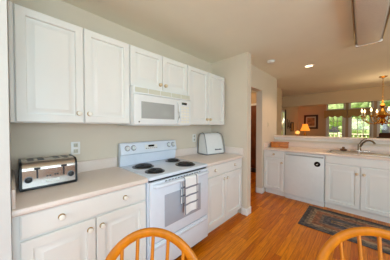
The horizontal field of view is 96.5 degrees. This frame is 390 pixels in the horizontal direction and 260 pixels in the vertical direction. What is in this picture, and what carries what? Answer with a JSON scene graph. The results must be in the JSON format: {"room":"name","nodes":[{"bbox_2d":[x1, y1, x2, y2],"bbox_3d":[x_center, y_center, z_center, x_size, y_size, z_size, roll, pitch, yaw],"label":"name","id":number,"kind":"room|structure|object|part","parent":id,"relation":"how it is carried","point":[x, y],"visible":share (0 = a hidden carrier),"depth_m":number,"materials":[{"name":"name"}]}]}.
{"room":"kitchen","nodes":[
{"label":"kitchen","id":0,"kind":"room"},
{"bbox_2d":[0,0,11,259],"bbox_3d":[-1.196,0.098,1.026,0.700,2.453,0.148,1,1,44],"label":"wall","id":1,"kind":"structure","parent":0,"point":[5,132],"depth_m":0.83,"materials":[{"name":"white paint"}]},
{"bbox_2d":[8,0,210,172],"bbox_3d":[-1.458,0.092,1.345,0.120,2.453,4.927,1,1,44],"label":"wall","id":2,"kind":"structure","parent":0,"point":[28,140],"depth_m":1.72,"materials":[{"name":"beige paint"}]},
{"bbox_2d":[11,157,116,208],"bbox_3d":[-0.902,0.353,1.397,0.620,0.102,0.784,1,1,44],"label":"backsplash","id":3,"kind":"structure","parent":2,"relation":"attached to","point":[89,165],"depth_m":1.67,"materials":[{"name":"beige laminate"}]},
{"bbox_2d":[8,1,129,123],"bbox_3d":[-0.996,-0.435,1.474,0.354,0.758,0.788,1,1,44],"label":"upper cabinet","id":4,"kind":"object","parent":2,"relation":"attached to","point":[61,72],"visible":1,"depth_m":1.29,"materials":[{"name":"white paint"}]},
{"bbox_3d":[-1.021,-0.431,1.249,0.019,0.750,0.380,1,1,44],"label":"door","id":5,"kind":"part","parent":4,"relation":"part of","materials":[{"name":"white paint"}]},
{"bbox_3d":[-0.756,-0.436,1.526,0.019,0.750,0.373,1,1,44],"label":"door","id":6,"kind":"part","parent":4,"relation":"part of","materials":[{"name":"white paint"}]},
{"bbox_2d":[71,142,79,154],"bbox_3d":[-1.109,0.169,1.619,0.008,0.118,0.072,1,1,44],"label":"wall outlet","id":7,"kind":"object","parent":2,"relation":"attached to","point":[75,146],"visible":1,"depth_m":1.61,"materials":[{"name":"white plastic"}]},
{"bbox_2d":[129,45,186,94],"bbox_3d":[-0.459,-0.628,2.032,0.354,0.392,0.762,1,1,44],"label":"upper cabinet","id":8,"kind":"object","parent":2,"relation":"attached to","point":[148,69],"visible":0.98,"depth_m":1.87,"materials":[{"name":"white paint"}]},
{"bbox_3d":[-0.492,-0.624,1.799,0.019,0.384,0.371,1,1,44],"label":"door","id":9,"kind":"part","parent":8,"relation":"part of","materials":[{"name":"white paint"}]},
{"bbox_2d":[117,85,190,125],"bbox_3d":[-0.429,-0.241,2.010,0.421,0.380,0.756,1,1,44],"label":"microwave","id":10,"kind":"object","parent":8,"relation":"attached to","point":[148,106],"visible":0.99,"depth_m":1.82,"materials":[{"name":"white plastic"}]},
{"bbox_3d":[-0.383,-0.202,1.835,0.026,0.293,0.561,1,1,44],"label":"door","id":11,"kind":"part","parent":10,"relation":"part of","materials":[{"name":"white plastic"}]},
{"bbox_3d":[-0.184,-0.204,1.996,0.047,0.257,0.022,1,1,44],"label":"door handle","id":12,"kind":"part","parent":10,"relation":"part of","materials":[{"name":"white plastic"}]},
{"bbox_3d":[-0.124,-0.207,2.109,0.022,0.293,0.188,1,1,44],"label":"control panel","id":13,"kind":"part","parent":10,"relation":"part of","materials":[{"name":"white plastic"}]},
{"bbox_3d":[-0.230,-0.629,2.073,0.019,0.384,0.377,1,1,44],"label":"door","id":14,"kind":"part","parent":8,"relation":"part of","materials":[{"name":"white paint"}]},
{"bbox_2d":[187,65,223,124],"bbox_3d":[0.089,-0.456,2.609,0.354,0.758,0.821,1,1,44],"label":"upper cabinet","id":15,"kind":"object","parent":2,"relation":"attached to","point":[205,89],"visible":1,"depth_m":2.47,"materials":[{"name":"white paint"}]},
{"bbox_3d":[0.048,-0.452,2.367,0.019,0.750,0.407,1,1,44],"label":"door","id":16,"kind":"part","parent":15,"relation":"part of","materials":[{"name":"white paint"}]},
{"bbox_3d":[0.331,-0.457,2.663,0.019,0.750,0.400,1,1,44],"label":"door","id":17,"kind":"part","parent":15,"relation":"part of","materials":[{"name":"white paint"}]},
{"bbox_2d":[175,146,243,156],"bbox_3d":[0.210,0.331,2.553,0.630,0.102,0.881,1,1,44],"label":"backsplash","id":18,"kind":"structure","parent":2,"relation":"attached to","point":[187,151],"depth_m":2.69,"materials":[{"name":"beige laminate"}]},
{"bbox_2d":[61,0,389,96],"bbox_3d":[1.075,-1.198,2.076,6.500,0.100,9.720,1,1,44],"label":"ceiling","id":19,"kind":"structure","parent":0,"point":[295,34],"depth_m":2.07,"materials":[{"name":"paint"}]},
{"bbox_2d":[303,64,314,67],"bbox_3d":[2.079,-1.166,3.178,0.188,0.007,0.188,1,1,44],"label":"recessed light","id":20,"kind":"object","parent":19,"relation":"in","point":[308,65],"visible":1,"depth_m":3.15,"materials":[{"name":"white paint"}]},
{"bbox_2d":[351,0,389,47],"bbox_3d":[1.724,-1.093,1.711,0.255,0.097,1.226,1,1,44],"label":"fluorescent fixture","id":21,"kind":"object","parent":19,"relation":"attached to","point":[370,18],"visible":1,"depth_m":1.67,"materials":[{"name":"white paint"}]},
{"bbox_3d":[1.633,-1.102,1.793,0.010,0.059,1.220,1,1,44],"label":"rail","id":22,"kind":"part","parent":21,"relation":"part of","materials":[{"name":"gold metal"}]},
{"bbox_3d":[1.811,-1.098,1.624,0.010,0.059,1.220,1,1,44],"label":"rail","id":23,"kind":"part","parent":21,"relation":"part of","materials":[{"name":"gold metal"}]},
{"bbox_2d":[359,75,389,124],"bbox_3d":[4.144,-0.645,3.844,0.702,1.073,0.702,-1,1,-36],"label":"chandelier","id":24,"kind":"object","parent":19,"relation":"hanging from","point":[382,114],"visible":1,"depth_m":3.83,"materials":[{"name":"gold metal"}]},
{"bbox_3d":[4.144,-0.384,3.849,0.170,0.550,0.170,1,1,44],"label":"stem","id":25,"kind":"part","parent":24,"relation":"part of","materials":[{"name":"gold metal"}]},
{"bbox_2d":[211,52,250,212],"bbox_3d":[-0.110,0.051,3.549,2.584,2.453,0.123,1,1,44],"label":"wall","id":26,"kind":"structure","parent":0,"point":[235,71],"depth_m":2.70,"materials":[{"name":"beige paint"}]},
{"bbox_2d":[241,206,250,215],"bbox_3d":[0.794,1.241,2.697,0.099,0.105,0.138,1,1,44],"label":"baseboard","id":27,"kind":"structure","parent":26,"relation":"attached to","point":[244,211],"depth_m":2.65,"materials":[{"name":"white paint"}]},
{"bbox_2d":[251,65,276,191],"bbox_3d":[1.274,0.051,3.494,0.120,2.453,1.710,1,1,44],"label":"wall","id":28,"kind":"structure","parent":0,"point":[264,84],"depth_m":3.54,"materials":[{"name":"beige paint"}]},
{"bbox_2d":[256,187,263,193],"bbox_3d":[1.330,1.224,3.564,0.131,0.105,0.113,1,1,44],"label":"baseboard","id":29,"kind":"structure","parent":28,"relation":"attached to","point":[258,190],"depth_m":3.52,"materials":[{"name":"white paint"}]},
{"bbox_2d":[251,89,281,134],"bbox_3d":[1.795,0.006,5.893,2.100,2.453,0.100,1,1,44],"label":"wall","id":30,"kind":"structure","parent":0,"point":[253,95],"depth_m":5.64,"materials":[{"name":"beige paint"}]},
{"bbox_2d":[251,103,255,167],"bbox_3d":[2.070,0.190,5.496,0.950,2.100,0.100,1,1,44],"label":"door","id":31,"kind":"structure","parent":30,"relation":"in","point":[253,106],"depth_m":5.67,"materials":[{"name":"brown wood"}]},
{"bbox_3d":[1.953,-0.087,5.622,0.260,0.550,0.012,1,1,44],"label":"panel","id":32,"kind":"part","parent":31,"relation":"part of","materials":[{"name":"brown wood"}]},
{"bbox_3d":[1.953,0.638,5.635,0.260,0.700,0.012,1,1,44],"label":"panel","id":33,"kind":"part","parent":31,"relation":"part of","materials":[{"name":"brown wood"}]},
{"bbox_2d":[277,87,280,134],"bbox_3d":[2.100,0.030,4.641,0.270,2.453,1.290,1,1,44],"label":"wall","id":34,"kind":"structure","parent":0,"point":[278,89],"depth_m":5.01,"materials":[{"name":"beige paint"}]},
{"bbox_2d":[176,167,389,259],"bbox_3d":[2.215,1.342,3.317,6.500,0.120,13.020,1,1,44],"label":"floor","id":35,"kind":"structure","parent":0,"point":[272,230],"depth_m":2.11,"materials":[{"name":"brown wood"}]},
{"bbox_2d":[12,183,145,259],"bbox_3d":[-0.891,0.880,1.395,0.648,0.875,0.782,1,1,44],"label":"base cabinet","id":36,"kind":"object","parent":35,"relation":"on","point":[90,228],"visible":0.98,"depth_m":1.14,"materials":[{"name":"white paint"}]},
{"bbox_3d":[-0.810,0.907,1.068,0.019,0.610,0.365,1,1,44],"label":"door","id":37,"kind":"part","parent":36,"relation":"part of","materials":[{"name":"white paint"}]},
{"bbox_3d":[-0.794,0.523,1.042,0.030,0.034,0.035,1,1,44],"label":"knob","id":38,"kind":"part","parent":36,"relation":"part of","materials":[{"name":"ceramic"}]},
{"bbox_2d":[11,157,147,217],"bbox_3d":[-0.895,0.372,1.390,0.639,0.140,0.784,1,1,44],"label":"countertop","id":39,"kind":"structure","parent":36,"relation":"on","point":[96,177],"depth_m":1.23,"materials":[{"name":"beige laminate"}]},
{"bbox_2d":[18,154,77,191],"bbox_3d":[-1.119,0.308,1.329,0.295,0.191,0.319,1,1,44],"label":"toaster","id":40,"kind":"object","parent":39,"relation":"on","point":[40,172],"visible":1,"depth_m":1.24,"materials":[{"name":"silver metal"}]},
{"bbox_3d":[-1.020,0.354,1.249,0.003,0.018,0.077,1,1,44],"label":"plate","id":41,"kind":"part","parent":40,"relation":"part of","materials":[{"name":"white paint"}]},
{"bbox_3d":[-0.549,0.902,1.341,0.019,0.610,0.378,1,1,44],"label":"door","id":42,"kind":"part","parent":36,"relation":"part of","materials":[{"name":"white paint"}]},
{"bbox_2d":[105,227,197,259],"bbox_3d":[-0.170,0.859,0.438,0.469,0.959,0.504,0,1,2],"label":"chair","id":43,"kind":"object","parent":35,"relation":"on","point":[118,249],"visible":1,"depth_m":0.66,"materials":[{"name":"brown wood"}]},
{"bbox_2d":[118,140,208,259],"bbox_3d":[-0.320,0.724,1.925,0.691,1.167,0.761,1,1,44],"label":"electric range","id":44,"kind":"object","parent":35,"relation":"on","point":[156,161],"visible":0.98,"depth_m":1.75,"materials":[{"name":"white metal"}]},
{"bbox_3d":[-0.526,0.199,2.097,0.017,0.055,0.170,1,1,44],"label":"clock panel","id":45,"kind":"part","parent":44,"relation":"part of","materials":[{"name":"white plastic"}]},
{"bbox_2d":[120,158,207,180],"bbox_3d":[-0.340,0.397,1.938,0.625,0.048,0.761,1,1,44],"label":"cooktop","id":46,"kind":"object","parent":44,"relation":"in","point":[154,169],"depth_m":1.81,"materials":[{"name":"white metal"}]},
{"bbox_3d":[-0.122,1.101,1.743,0.036,0.250,0.753,1,1,44],"label":"storage drawer","id":47,"kind":"part","parent":44,"relation":"part of","materials":[{"name":"white metal"}]},
{"bbox_3d":[-0.121,0.703,1.734,0.036,0.527,0.753,1,1,44],"label":"oven door","id":48,"kind":"part","parent":44,"relation":"part of","materials":[{"name":"white metal"}]},
{"bbox_3d":[-0.090,0.474,1.700,0.055,0.037,0.713,1,1,44],"label":"door handle","id":49,"kind":"part","parent":44,"relation":"part of","materials":[{"name":"white ceramic"}]},
{"bbox_2d":[181,174,197,214],"bbox_3d":[-0.048,0.627,1.718,0.043,0.352,0.208,1,1,44],"label":"dish towel","id":50,"kind":"object","parent":44,"relation":"hanging from","point":[189,187],"visible":0.98,"depth_m":1.70,"materials":[{"name":"white fabric"}]},
{"bbox_2d":[206,158,241,232],"bbox_3d":[0.209,0.859,2.546,0.648,0.875,0.853,1,1,44],"label":"base cabinet","id":51,"kind":"object","parent":35,"relation":"on","point":[224,179],"visible":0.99,"depth_m":2.31,"materials":[{"name":"white paint"}]},
{"bbox_2d":[175,146,243,166],"bbox_3d":[0.214,0.350,2.550,0.639,0.140,0.881,1,1,44],"label":"countertop","id":52,"kind":"structure","parent":51,"relation":"on","point":[231,153],"depth_m":2.51,"materials":[{"name":"beige laminate"}]},
{"bbox_2d":[197,132,224,154],"bbox_3d":[0.261,0.205,2.790,0.378,0.341,0.255,-1,1,-34],"label":"toaster","id":53,"kind":"object","parent":52,"relation":"on","point":[209,143],"visible":1,"depth_m":2.71,"materials":[{"name":"white plastic"}]},
{"bbox_3d":[0.123,0.204,2.696,0.044,0.334,0.255,-1,1,-34],"label":"wire frame","id":54,"kind":"part","parent":53,"relation":"part of","materials":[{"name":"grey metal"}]},
{"bbox_3d":[0.266,0.886,2.194,0.019,0.610,0.409,1,1,44],"label":"door","id":55,"kind":"part","parent":51,"relation":"part of","materials":[{"name":"white paint"}]},
{"bbox_3d":[0.415,0.498,2.343,0.019,0.133,0.842,1,1,44],"label":"drawer","id":56,"kind":"part","parent":51,"relation":"part of","materials":[{"name":"white paint"}]},
{"bbox_3d":[0.559,0.880,2.500,0.019,0.610,0.427,1,1,44],"label":"door","id":57,"kind":"part","parent":51,"relation":"part of","materials":[{"name":"white paint"}]},
{"bbox_2d":[264,150,284,195],"bbox_3d":[1.742,0.838,3.626,0.392,0.875,0.650,1,1,44],"label":"base cabinet","id":58,"kind":"object","parent":35,"relation":"on","point":[274,161],"visible":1,"depth_m":3.40,"materials":[{"name":"white paint"}]},
{"bbox_3d":[1.543,0.475,3.414,0.372,0.120,0.019,1,1,44],"label":"drawer","id":59,"kind":"part","parent":58,"relation":"part of","materials":[{"name":"white paint"}]},
{"bbox_2d":[263,141,389,160],"bbox_3d":[2.623,0.342,2.792,2.810,0.146,0.629,1,1,44],"label":"countertop","id":60,"kind":"structure","parent":58,"relation":"on","point":[296,147],"depth_m":3.15,"materials":[{"name":"beige laminate"}]},
{"bbox_2d":[271,141,288,147],"bbox_3d":[1.768,0.306,3.624,0.330,0.108,0.206,1,1,32],"label":"wooden box","id":61,"kind":"object","parent":60,"relation":"on","point":[273,144],"visible":0.98,"depth_m":3.55,"materials":[{"name":"orange wood"}]},
{"bbox_2d":[327,149,389,157],"bbox_3d":[2.609,0.454,2.793,0.770,0.178,0.430,1,1,44],"label":"sink","id":62,"kind":"object","parent":60,"relation":"in","point":[329,150],"visible":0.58,"depth_m":2.80,"materials":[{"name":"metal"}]},
{"bbox_3d":[2.465,0.450,2.899,0.355,0.170,0.325,1,1,44],"label":"bowl","id":63,"kind":"part","parent":62,"relation":"part of","materials":[{"name":"beige metal"}]},
{"bbox_3d":[2.732,0.455,2.644,0.325,0.170,0.325,1,1,44],"label":"bowl","id":64,"kind":"part","parent":62,"relation":"part of","materials":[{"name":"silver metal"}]},
{"bbox_2d":[350,138,375,151],"bbox_3d":[2.769,0.246,2.852,0.150,0.233,0.342,0,1,-22],"label":"faucet","id":65,"kind":"object","parent":60,"relation":"on","point":[360,144],"visible":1,"depth_m":2.87,"materials":[{"name":"silver metal"}]},
{"bbox_3d":[2.755,0.226,2.790,0.031,0.151,0.243,0,1,-8],"label":"spout","id":66,"kind":"part","parent":65,"relation":"part of","materials":[{"name":"silver metal"}]},
{"bbox_2d":[284,152,324,206],"bbox_3d":[2.111,0.846,3.285,0.605,0.872,0.618,1,1,44],"label":"dishwasher","id":67,"kind":"object","parent":35,"relation":"on","point":[304,181],"visible":0.94,"depth_m":3.04,"materials":[{"name":"white plastic"}]},
{"bbox_3d":[1.946,1.237,3.119,0.601,0.096,0.035,1,1,44],"label":"toe panel","id":68,"kind":"part","parent":67,"relation":"part of","materials":[{"name":"white plastic"}]},
{"bbox_3d":[1.909,0.443,3.065,0.601,0.057,0.033,1,1,44],"label":"control panel","id":69,"kind":"part","parent":67,"relation":"part of","materials":[{"name":"white plastic"}]},
{"bbox_2d":[298,205,389,254],"bbox_3d":[2.303,1.300,2.091,1.720,0.010,0.750,1,1,44],"label":"braided rug","id":70,"kind":"object","parent":35,"relation":"on","point":[326,221],"visible":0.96,"depth_m":2.38,"materials":[{"name":"fabric"}]},
{"bbox_2d":[316,227,389,259],"bbox_3d":[0.593,0.859,0.461,0.469,0.959,0.504,1,1,27],"label":"chair","id":71,"kind":"object","parent":35,"relation":"on","point":[337,239],"visible":1,"depth_m":0.69,"materials":[{"name":"brown wood"}]},
{"bbox_2d":[324,155,389,222],"bbox_3d":[2.634,0.854,2.774,0.848,0.875,0.650,1,1,44],"label":"base cabinet","id":72,"kind":"object","parent":35,"relation":"on","point":[357,186],"visible":1,"depth_m":2.58,"materials":[{"name":"white paint"}]},
{"bbox_3d":[2.285,0.866,2.713,0.413,0.630,0.019,1,1,44],"label":"door","id":73,"kind":"part","parent":72,"relation":"part of","materials":[{"name":"white paint"}]},
{"bbox_3d":[2.588,0.871,2.423,0.413,0.630,0.019,1,1,44],"label":"door","id":74,"kind":"part","parent":72,"relation":"part of","materials":[{"name":"white paint"}]},
{"bbox_2d":[377,133,389,137],"bbox_3d":[7.017,0.667,5.653,1.880,1.140,0.750,1,1,44],"label":"sofa","id":75,"kind":"object","parent":35,"relation":"on","point":[381,135],"visible":0.13,"depth_m":5.86,"materials":[{"name":"brown fabric"}]},
{"bbox_2d":[379,133,389,136],"bbox_3d":[6.517,0.363,5.855,0.470,0.540,0.180,1,1,44],"label":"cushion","id":76,"kind":"object","parent":75,"relation":"on","point":[380,134],"depth_m":5.86,"materials":[{"name":"brown fabric"}]},
{"bbox_3d":[5.496,0.804,8.486,1.010,0.760,0.600,1,1,44],"label":"side table","id":77,"kind":"object","parent":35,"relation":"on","visible":0},
{"bbox_2d":[300,124,309,135],"bbox_3d":[5.372,0.054,8.493,0.410,0.740,0.410,1,1,44],"label":"table lamp","id":78,"kind":"object","parent":77,"relation":"on","point":[305,127],"visible":0.84,"depth_m":8.38,"materials":[{"name":"orange fabric"}]},
{"bbox_3d":[5.372,-0.127,8.490,0.410,0.322,0.410,1,1,44],"label":"lamp shade","id":79,"kind":"part","parent":78,"relation":"part of","materials":[{"name":"orange fabric"}]},
{"bbox_2d":[282,107,297,135],"bbox_3d":[4.241,-0.182,7.993,0.130,2.750,3.180,1,1,44],"label":"wall","id":80,"kind":"structure","parent":0,"point":[291,112],"depth_m":8.22,"materials":[{"name":"beige paint"}]},
{"bbox_2d":[282,111,284,134],"bbox_3d":[3.606,-0.054,7.288,0.060,1.520,0.800,1,1,44],"label":"window","id":81,"kind":"structure","parent":80,"relation":"in","point":[283,120],"depth_m":7.51,"materials":[{"name":"white paint"}]},
{"bbox_2d":[275,139,389,146],"bbox_3d":[2.882,0.730,3.070,2.810,1.112,0.120,1,1,44],"label":"wall","id":82,"kind":"structure","parent":0,"point":[325,142],"depth_m":3.24,"materials":[{"name":"beige paint"}]},
{"bbox_2d":[264,141,389,153],"bbox_3d":[2.630,0.323,2.798,2.810,0.108,0.610,1,1,44],"label":"backsplash","id":83,"kind":"structure","parent":82,"relation":"attached to","point":[375,149],"depth_m":3.24,"materials":[{"name":"beige laminate"}]},
{"bbox_2d":[274,135,389,140],"bbox_3d":[2.882,0.155,3.055,2.885,0.038,0.225,1,1,44],"label":"trim ledge","id":84,"kind":"object","parent":82,"relation":"on","point":[288,136],"visible":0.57,"depth_m":3.19,"materials":[{"name":"beige laminate"}]},
{"bbox_2d":[274,137,389,143],"bbox_3d":[2.829,0.200,3.005,2.810,0.050,0.032,1,1,44],"label":"trim","id":85,"kind":"structure","parent":82,"relation":"attached to","point":[285,138],"depth_m":3.24,"materials":[{"name":"white paint"}]},
{"bbox_2d":[282,85,389,107],"bbox_3d":[4.825,-0.128,5.153,5.140,2.750,0.120,1,1,44],"label":"wall header","id":86,"kind":"structure","parent":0,"point":[372,93],"depth_m":5.39,"materials":[{"name":"beige paint"}]},
{"bbox_2d":[298,101,387,137],"bbox_3d":[7.257,-0.171,7.393,5.360,2.750,0.120,1,1,44],"label":"wall","id":87,"kind":"structure","parent":0,"point":[318,110],"depth_m":8.46,"materials":[{"name":"beige paint"}]},
{"bbox_2d":[304,115,317,128],"bbox_3d":[5.784,-0.403,8.692,0.590,0.695,0.030,1,1,44],"label":"framed picture","id":88,"kind":"object","parent":87,"relation":"attached to","point":[311,120],"visible":0.83,"depth_m":8.66,"materials":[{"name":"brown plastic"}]},
{"bbox_2d":[307,118,314,125],"bbox_3d":[5.785,-0.403,8.694,0.315,0.394,0.002,1,1,44],"label":"print","id":89,"kind":"object","parent":88,"relation":"attached to","point":[310,121],"depth_m":8.68},
{"bbox_2d":[327,116,343,136],"bbox_3d":[6.505,0.167,8.075,0.620,2.050,0.122,1,1,44],"label":"door","id":90,"kind":"structure","parent":87,"relation":"in","point":[328,121],"depth_m":8.09,"materials":[{"name":"white paint"}]},
{"bbox_2d":[324,110,346,117],"bbox_3d":[6.436,-0.727,8.001,0.800,0.360,0.080,1,1,44],"label":"valance","id":91,"kind":"object","parent":87,"relation":"attached to","point":[331,113],"visible":1,"depth_m":7.95,"materials":[{"name":"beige fabric"}]},
{"bbox_2d":[326,101,378,137],"bbox_3d":[7.179,-0.045,7.373,2.640,2.500,0.020,1,1,44],"label":"windows","id":92,"kind":"structure","parent":87,"relation":"in","point":[372,101],"depth_m":7.69,"materials":[{"name":"white paint"}]},
{"bbox_2d":[349,117,371,137],"bbox_3d":[7.112,0.177,7.495,0.700,2.050,0.122,1,1,44],"label":"door","id":93,"kind":"structure","parent":87,"relation":"in","point":[370,120],"depth_m":7.49,"materials":[{"name":"white paint"}]},
{"bbox_2d":[350,101,371,108],"bbox_3d":[7.134,-1.078,7.494,0.700,0.300,0.060,1,1,44],"label":"window","id":94,"kind":"structure","parent":87,"relation":"in","point":[370,101],"depth_m":7.44,"materials":[{"name":"white paint"}]},
{"bbox_2d":[348,108,374,117],"bbox_3d":[7.051,-0.716,7.414,0.820,0.360,0.080,1,1,44],"label":"valance","id":95,"kind":"object","parent":87,"relation":"attached to","point":[351,112],"visible":0.84,"depth_m":7.43,"materials":[{"name":"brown fabric"}]},
{"bbox_2d":[378,109,389,136],"bbox_3d":[7.835,-0.060,6.843,0.880,1.550,0.060,1,1,44],"label":"window","id":96,"kind":"structure","parent":87,"relation":"in","point":[379,109],"depth_m":7.09,"materials":[{"name":"white paint"}]},
{"label":"outside","id":97,"kind":"structure","parent":0,"visible":0},
{"bbox_2d":[329,132,368,137],"bbox_3d":[8.973,1.664,12.207,120.000,0.100,110.000,1,1,44],"label":"ground","id":98,"kind":"structure","parent":97,"point":[359,136],"depth_m":32.81,"materials":[{"name":"green plant"}]},
{"bbox_2d":[328,102,370,126],"bbox_3d":[20.621,-2.476,23.567,6.544,7.757,5.934,1,1,44],"label":"tree","id":99,"kind":"object","parent":98,"relation":"on","point":[360,104],"visible":0.19,"depth_m":22.42,"materials":[{"name":"green plant"}]},
{"bbox_2d":[338,117,382,136],"bbox_3d":[30.200,-0.874,32.077,6.175,4.688,3.610,1,1,44],"label":"bush","id":100,"kind":"object","parent":98,"relation":"on","point":[354,121],"visible":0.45,"depth_m":31.24,"materials":[{"name":"green plant"}]},
{"bbox_2d":[380,100,389,105],"bbox_3d":[26.073,-3.212,22.216,6.198,9.278,6.640,1,1,44],"label":"tree","id":101,"kind":"object","parent":98,"relation":"on","point":[387,103],"visible":0.06,"depth_m":21.73,"materials":[{"name":"green plant"}]},
{"bbox_3d":[8.188,1.481,8.125,7.500,0.420,2.180,1,1,44],"label":"deck","id":102,"kind":"object","parent":98,"relation":"on","visible":0},
{"bbox_2d":[329,132,368,137],"bbox_3d":[8.872,0.698,8.826,7.300,1.120,0.120,1,1,44],"label":"deck railing","id":103,"kind":"object","parent":102,"relation":"on","point":[339,133],"visible":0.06,"depth_m":9.57,"materials":[{"name":"paint"}]}
]}

